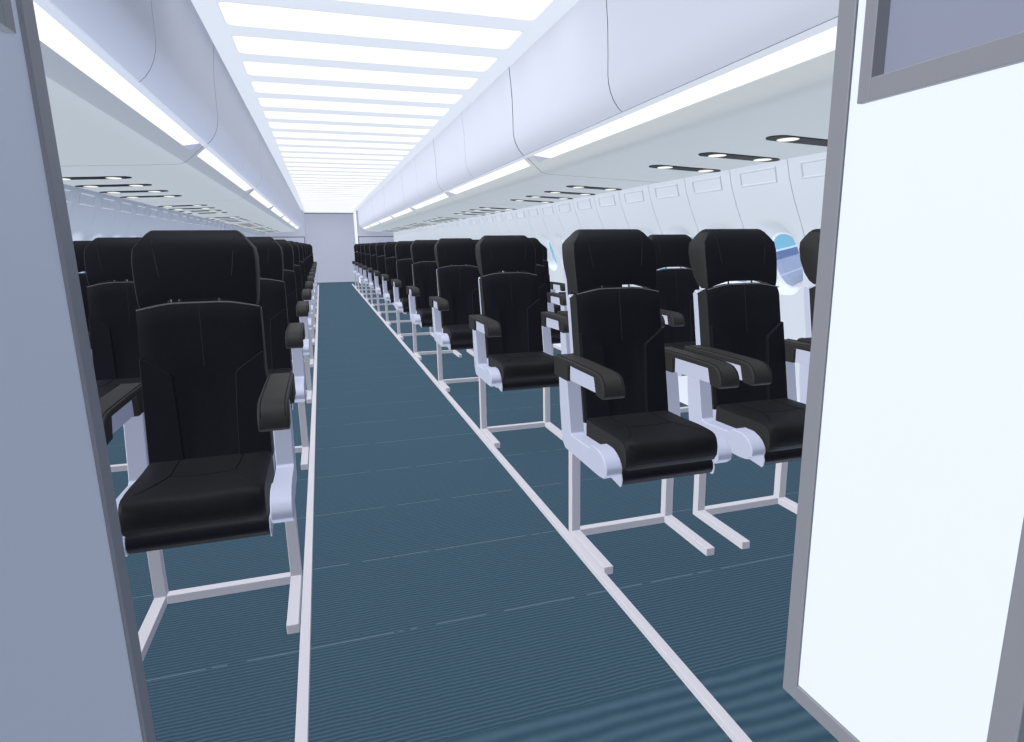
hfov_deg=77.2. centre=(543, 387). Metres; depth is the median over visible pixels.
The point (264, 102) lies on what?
recessed light
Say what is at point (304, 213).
trim
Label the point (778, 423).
cushion
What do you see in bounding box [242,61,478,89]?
recessed light
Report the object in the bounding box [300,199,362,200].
recessed light
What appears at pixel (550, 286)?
passenger seat
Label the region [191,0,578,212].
ceiling
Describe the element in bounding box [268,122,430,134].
recessed light
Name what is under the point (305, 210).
recessed light
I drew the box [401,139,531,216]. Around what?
bin
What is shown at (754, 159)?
lamp
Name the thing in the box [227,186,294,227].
bin
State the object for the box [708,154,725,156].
lamp
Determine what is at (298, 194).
recessed light
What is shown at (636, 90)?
bin
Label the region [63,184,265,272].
wall
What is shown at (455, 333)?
cushion
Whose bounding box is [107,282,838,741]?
floor
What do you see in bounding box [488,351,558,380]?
cushion
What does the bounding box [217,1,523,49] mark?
recessed light
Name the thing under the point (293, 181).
recessed light
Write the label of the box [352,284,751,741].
rail
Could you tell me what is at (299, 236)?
wall
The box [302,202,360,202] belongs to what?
recessed light
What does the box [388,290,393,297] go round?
cushion
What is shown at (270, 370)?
cushion
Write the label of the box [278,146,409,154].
recessed light
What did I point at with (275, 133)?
recessed light
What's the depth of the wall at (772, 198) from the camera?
3.85 m
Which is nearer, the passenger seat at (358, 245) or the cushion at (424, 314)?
the cushion at (424, 314)
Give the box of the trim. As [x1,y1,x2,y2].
[304,213,352,213]
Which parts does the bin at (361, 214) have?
door, door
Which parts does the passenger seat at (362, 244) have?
backrest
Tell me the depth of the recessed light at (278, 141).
6.36 m
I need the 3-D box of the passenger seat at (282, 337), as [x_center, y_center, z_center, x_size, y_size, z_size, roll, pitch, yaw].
[-1.478,-0.181,3.263,0.498,1.152,0.599,-5,13,-18]
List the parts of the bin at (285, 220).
door, door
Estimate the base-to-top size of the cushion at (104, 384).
0.100 m
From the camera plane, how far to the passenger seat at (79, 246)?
4.32 m
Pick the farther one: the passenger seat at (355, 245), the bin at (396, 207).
the passenger seat at (355, 245)
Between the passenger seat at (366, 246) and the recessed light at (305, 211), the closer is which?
the passenger seat at (366, 246)
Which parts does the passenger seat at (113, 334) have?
backrest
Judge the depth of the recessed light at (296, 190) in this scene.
11.88 m
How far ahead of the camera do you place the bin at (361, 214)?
17.07 m
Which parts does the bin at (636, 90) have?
door, reading light panel, door, reading light panel, reading light panel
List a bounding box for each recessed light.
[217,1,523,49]
[231,35,497,71]
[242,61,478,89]
[250,81,462,103]
[257,97,450,115]
[263,111,438,125]
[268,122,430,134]
[272,131,422,141]
[275,139,415,148]
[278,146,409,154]
[280,152,404,159]
[283,158,399,164]
[285,163,395,168]
[287,167,391,171]
[288,171,388,175]
[290,175,384,178]
[291,178,381,181]
[293,181,379,183]
[294,183,377,186]
[295,186,375,188]
[296,188,372,190]
[296,190,370,192]
[297,192,369,194]
[298,194,367,195]
[299,196,365,197]
[300,198,364,198]
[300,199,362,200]
[301,200,361,201]
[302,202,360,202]
[302,203,347,203]
[305,210,349,210]
[305,211,352,211]
[339,0,553,20]
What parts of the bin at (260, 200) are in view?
reading light panel, reading light panel, reading light panel, reading light panel, door, door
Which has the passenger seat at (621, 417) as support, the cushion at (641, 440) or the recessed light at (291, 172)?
the cushion at (641, 440)
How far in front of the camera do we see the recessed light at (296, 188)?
11.46 m
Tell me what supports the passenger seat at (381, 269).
on the floor
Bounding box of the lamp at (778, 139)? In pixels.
[777,138,798,141]
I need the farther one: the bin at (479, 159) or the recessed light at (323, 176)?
the recessed light at (323, 176)
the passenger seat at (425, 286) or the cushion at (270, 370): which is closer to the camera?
the cushion at (270, 370)
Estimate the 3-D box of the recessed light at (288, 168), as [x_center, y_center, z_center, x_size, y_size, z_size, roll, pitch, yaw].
[-2.700,-2.902,8.502,1.322,0.021,0.307,-5,13,-18]
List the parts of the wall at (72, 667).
box frame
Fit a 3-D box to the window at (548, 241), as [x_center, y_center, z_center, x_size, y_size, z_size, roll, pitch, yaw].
[0.115,-1.420,6.779,0.121,0.296,0.257,-5,13,-18]
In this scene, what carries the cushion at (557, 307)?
on the passenger seat at (550, 286)
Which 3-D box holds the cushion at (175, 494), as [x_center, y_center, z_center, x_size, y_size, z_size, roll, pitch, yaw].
[-0.957,0.289,1.807,0.340,0.100,0.335,-5,13,-18]
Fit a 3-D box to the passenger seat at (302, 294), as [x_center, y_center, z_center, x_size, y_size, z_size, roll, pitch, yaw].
[-2.434,-0.785,5.997,0.498,1.152,0.599,-5,13,-18]
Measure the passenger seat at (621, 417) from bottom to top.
1.152 m
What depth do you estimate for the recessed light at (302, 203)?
15.18 m
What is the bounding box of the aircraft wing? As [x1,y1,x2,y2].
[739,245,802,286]
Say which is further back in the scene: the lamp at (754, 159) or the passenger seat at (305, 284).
the passenger seat at (305, 284)
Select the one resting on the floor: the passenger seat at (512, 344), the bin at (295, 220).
the passenger seat at (512, 344)
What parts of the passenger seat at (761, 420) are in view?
frame, leg, backrest, leg, frame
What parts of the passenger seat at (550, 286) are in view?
backrest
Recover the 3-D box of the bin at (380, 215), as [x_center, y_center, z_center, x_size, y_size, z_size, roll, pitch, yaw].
[-2.718,-3.454,12.415,0.989,0.615,2.637,-5,13,-18]
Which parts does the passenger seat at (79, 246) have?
backrest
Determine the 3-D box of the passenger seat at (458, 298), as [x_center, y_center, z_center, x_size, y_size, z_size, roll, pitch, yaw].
[-0.628,-0.595,5.069,0.498,1.152,0.599,-5,13,-18]
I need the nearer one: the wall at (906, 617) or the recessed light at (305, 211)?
the wall at (906, 617)
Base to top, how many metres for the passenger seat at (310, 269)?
1.152 m
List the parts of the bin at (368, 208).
door, door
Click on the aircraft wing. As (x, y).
(789, 265)
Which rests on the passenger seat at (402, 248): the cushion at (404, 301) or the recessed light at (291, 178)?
the cushion at (404, 301)
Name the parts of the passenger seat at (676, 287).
backrest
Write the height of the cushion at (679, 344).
0.100 m
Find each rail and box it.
[295,285,318,741]
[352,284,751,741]
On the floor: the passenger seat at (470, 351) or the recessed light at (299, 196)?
the passenger seat at (470, 351)
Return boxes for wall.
[0,0,155,741]
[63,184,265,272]
[266,210,306,243]
[304,214,357,282]
[353,211,393,283]
[393,152,826,404]
[783,0,1023,741]
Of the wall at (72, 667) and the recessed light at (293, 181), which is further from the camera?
the recessed light at (293, 181)
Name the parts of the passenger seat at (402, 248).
frame, leg, backrest, leg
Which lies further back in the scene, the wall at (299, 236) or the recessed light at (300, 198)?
the wall at (299, 236)
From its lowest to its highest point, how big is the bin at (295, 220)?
0.615 m
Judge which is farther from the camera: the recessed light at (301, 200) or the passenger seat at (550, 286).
the recessed light at (301, 200)
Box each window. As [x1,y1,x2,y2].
[548,241,556,265]
[772,232,800,288]
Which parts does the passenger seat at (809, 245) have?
frame, backrest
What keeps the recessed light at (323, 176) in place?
in the ceiling
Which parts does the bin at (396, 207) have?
door, door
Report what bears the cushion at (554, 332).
on the passenger seat at (547, 299)
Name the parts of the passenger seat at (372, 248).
frame, leg, backrest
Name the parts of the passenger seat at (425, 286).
frame, leg, backrest, leg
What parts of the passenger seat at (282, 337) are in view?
backrest, frame, leg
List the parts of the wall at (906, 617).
box frame, recessed panel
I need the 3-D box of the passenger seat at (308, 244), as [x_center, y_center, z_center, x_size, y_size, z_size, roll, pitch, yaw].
[-5.301,-2.597,14.198,0.498,1.152,0.599,-5,13,-18]
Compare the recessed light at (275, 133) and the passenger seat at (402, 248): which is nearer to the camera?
the recessed light at (275, 133)
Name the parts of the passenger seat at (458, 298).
frame, leg, backrest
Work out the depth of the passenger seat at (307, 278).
8.83 m
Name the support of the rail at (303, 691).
on the floor
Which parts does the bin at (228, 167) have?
reading light panel, reading light panel, reading light panel, reading light panel, door, door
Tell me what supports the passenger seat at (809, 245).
on the floor
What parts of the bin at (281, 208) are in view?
door, door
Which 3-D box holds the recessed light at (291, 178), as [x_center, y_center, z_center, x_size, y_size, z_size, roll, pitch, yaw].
[-3.146,-3.184,9.777,1.322,0.021,0.307,-5,13,-18]
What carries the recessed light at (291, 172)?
in the ceiling
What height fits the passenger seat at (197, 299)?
1.152 m
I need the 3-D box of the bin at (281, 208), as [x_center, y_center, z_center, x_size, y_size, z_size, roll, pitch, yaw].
[-4.233,-2.715,9.186,0.989,0.615,2.637,-5,13,-18]
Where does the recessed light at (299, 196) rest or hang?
in the ceiling
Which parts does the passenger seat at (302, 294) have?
backrest, frame, leg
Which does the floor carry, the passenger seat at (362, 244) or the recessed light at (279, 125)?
the passenger seat at (362, 244)
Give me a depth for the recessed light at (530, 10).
2.71 m
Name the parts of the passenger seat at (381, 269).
frame, leg, backrest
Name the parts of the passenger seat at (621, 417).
frame, leg, backrest, frame, leg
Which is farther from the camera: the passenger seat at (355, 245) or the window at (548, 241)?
the passenger seat at (355, 245)
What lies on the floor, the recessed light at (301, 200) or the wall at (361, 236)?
the wall at (361, 236)
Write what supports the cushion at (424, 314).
on the passenger seat at (425, 286)
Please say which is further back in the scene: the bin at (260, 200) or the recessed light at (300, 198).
the recessed light at (300, 198)
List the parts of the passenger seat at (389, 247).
frame, leg, backrest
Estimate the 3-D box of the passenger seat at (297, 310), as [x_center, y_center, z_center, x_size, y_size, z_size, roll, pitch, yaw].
[-1.956,-0.483,4.630,0.498,1.152,0.599,-5,13,-18]
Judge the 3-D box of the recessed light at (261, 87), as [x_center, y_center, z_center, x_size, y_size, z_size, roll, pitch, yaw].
[-1.214,-1.963,4.251,1.322,0.021,0.307,-5,13,-18]
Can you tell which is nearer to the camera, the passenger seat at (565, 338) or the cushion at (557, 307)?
the passenger seat at (565, 338)
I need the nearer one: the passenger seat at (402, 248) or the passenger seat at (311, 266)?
the passenger seat at (402, 248)
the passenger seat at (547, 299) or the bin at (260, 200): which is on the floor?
the passenger seat at (547, 299)
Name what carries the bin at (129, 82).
attached to the ceiling
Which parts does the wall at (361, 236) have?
frame, panel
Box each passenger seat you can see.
[73,241,127,331]
[84,237,171,471]
[99,230,302,659]
[171,298,213,301]
[214,237,308,469]
[261,239,311,402]
[286,241,313,366]
[295,242,314,344]
[300,243,315,328]
[302,243,315,317]
[304,243,316,308]
[307,244,316,302]
[308,244,316,294]
[309,244,317,292]
[352,244,368,287]
[355,244,374,290]
[358,243,380,295]
[362,243,383,300]
[367,243,393,306]
[373,242,406,314]
[381,242,411,325]
[391,241,433,339]
[406,240,461,359]
[429,238,497,391]
[466,239,498,355]
[469,235,568,447]
[502,238,566,354]
[542,244,564,349]
[554,229,739,574]
[557,238,664,353]
[559,242,566,310]
[648,234,698,412]
[684,229,810,548]
[797,229,819,403]
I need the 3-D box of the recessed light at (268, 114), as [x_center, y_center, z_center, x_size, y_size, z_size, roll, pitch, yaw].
[-1.511,-2.151,5.101,1.322,0.021,0.307,-5,13,-18]
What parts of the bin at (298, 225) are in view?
door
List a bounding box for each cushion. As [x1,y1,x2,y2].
[96,377,140,395]
[118,451,274,536]
[268,368,291,373]
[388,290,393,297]
[400,297,408,307]
[417,308,432,320]
[443,324,472,342]
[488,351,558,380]
[551,328,559,336]
[554,304,560,312]
[586,410,717,470]
[664,341,695,348]
[716,398,805,451]
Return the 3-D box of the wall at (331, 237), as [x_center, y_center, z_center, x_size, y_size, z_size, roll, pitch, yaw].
[-6.548,-4.329,19.769,4.200,2.117,0.108,-5,13,-18]
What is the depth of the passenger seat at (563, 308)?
5.42 m
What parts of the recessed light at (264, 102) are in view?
frame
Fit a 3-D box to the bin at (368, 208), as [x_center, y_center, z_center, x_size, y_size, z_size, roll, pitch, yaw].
[-3.573,-3.994,14.859,0.989,0.615,2.637,-5,13,-18]
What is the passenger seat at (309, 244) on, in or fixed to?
on the floor
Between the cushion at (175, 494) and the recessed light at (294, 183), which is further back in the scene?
the recessed light at (294, 183)
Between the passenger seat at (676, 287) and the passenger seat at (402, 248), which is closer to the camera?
the passenger seat at (676, 287)
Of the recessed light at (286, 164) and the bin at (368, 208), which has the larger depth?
the bin at (368, 208)
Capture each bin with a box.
[33,0,217,165]
[60,43,261,202]
[144,133,278,215]
[198,167,288,222]
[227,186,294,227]
[247,198,298,230]
[259,205,301,232]
[358,206,403,231]
[363,198,419,229]
[371,187,440,226]
[383,170,472,222]
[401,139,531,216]
[433,67,659,205]
[509,0,838,181]
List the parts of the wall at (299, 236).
panel, frame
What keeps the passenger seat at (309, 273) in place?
on the floor
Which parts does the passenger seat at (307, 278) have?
backrest, leg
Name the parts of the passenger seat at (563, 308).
frame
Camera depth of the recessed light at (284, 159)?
7.64 m
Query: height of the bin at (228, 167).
0.615 m
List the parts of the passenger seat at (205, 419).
frame, leg, backrest, frame, leg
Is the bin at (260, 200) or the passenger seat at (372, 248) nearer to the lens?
the bin at (260, 200)
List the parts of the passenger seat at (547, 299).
backrest, frame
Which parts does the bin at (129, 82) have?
door, door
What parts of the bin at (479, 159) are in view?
door, door, reading light panel, reading light panel, reading light panel, reading light panel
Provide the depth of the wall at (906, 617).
1.18 m
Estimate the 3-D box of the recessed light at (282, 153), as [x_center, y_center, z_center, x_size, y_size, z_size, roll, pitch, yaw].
[-2.254,-2.621,7.227,1.322,0.021,0.307,-5,13,-18]
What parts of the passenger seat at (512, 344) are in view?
frame, leg, backrest, frame, leg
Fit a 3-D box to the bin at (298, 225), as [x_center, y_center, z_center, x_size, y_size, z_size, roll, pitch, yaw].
[-6.796,-4.335,16.520,0.989,0.615,2.637,-5,13,-18]
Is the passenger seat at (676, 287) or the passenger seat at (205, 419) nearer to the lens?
the passenger seat at (205, 419)
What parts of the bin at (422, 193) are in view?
door, door, reading light panel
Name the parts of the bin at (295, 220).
door, door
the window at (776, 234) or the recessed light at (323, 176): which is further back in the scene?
the recessed light at (323, 176)
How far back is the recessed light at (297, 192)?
12.31 m
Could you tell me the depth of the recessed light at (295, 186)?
11.05 m
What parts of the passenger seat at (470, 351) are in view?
leg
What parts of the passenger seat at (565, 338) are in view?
frame, backrest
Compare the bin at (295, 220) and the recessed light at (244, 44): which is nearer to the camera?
the recessed light at (244, 44)
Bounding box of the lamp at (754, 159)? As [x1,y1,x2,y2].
[753,158,771,160]
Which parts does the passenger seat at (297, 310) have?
backrest, frame, leg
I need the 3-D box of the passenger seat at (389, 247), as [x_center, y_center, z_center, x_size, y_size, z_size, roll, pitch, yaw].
[-2.061,-1.500,9.170,0.498,1.152,0.599,-5,13,-18]
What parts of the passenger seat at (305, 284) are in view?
backrest, leg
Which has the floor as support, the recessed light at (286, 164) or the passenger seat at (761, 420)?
the passenger seat at (761, 420)
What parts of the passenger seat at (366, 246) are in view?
leg, backrest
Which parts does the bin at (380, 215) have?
door, door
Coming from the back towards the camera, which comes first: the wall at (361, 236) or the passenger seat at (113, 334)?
the wall at (361, 236)
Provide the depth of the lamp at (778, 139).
2.48 m

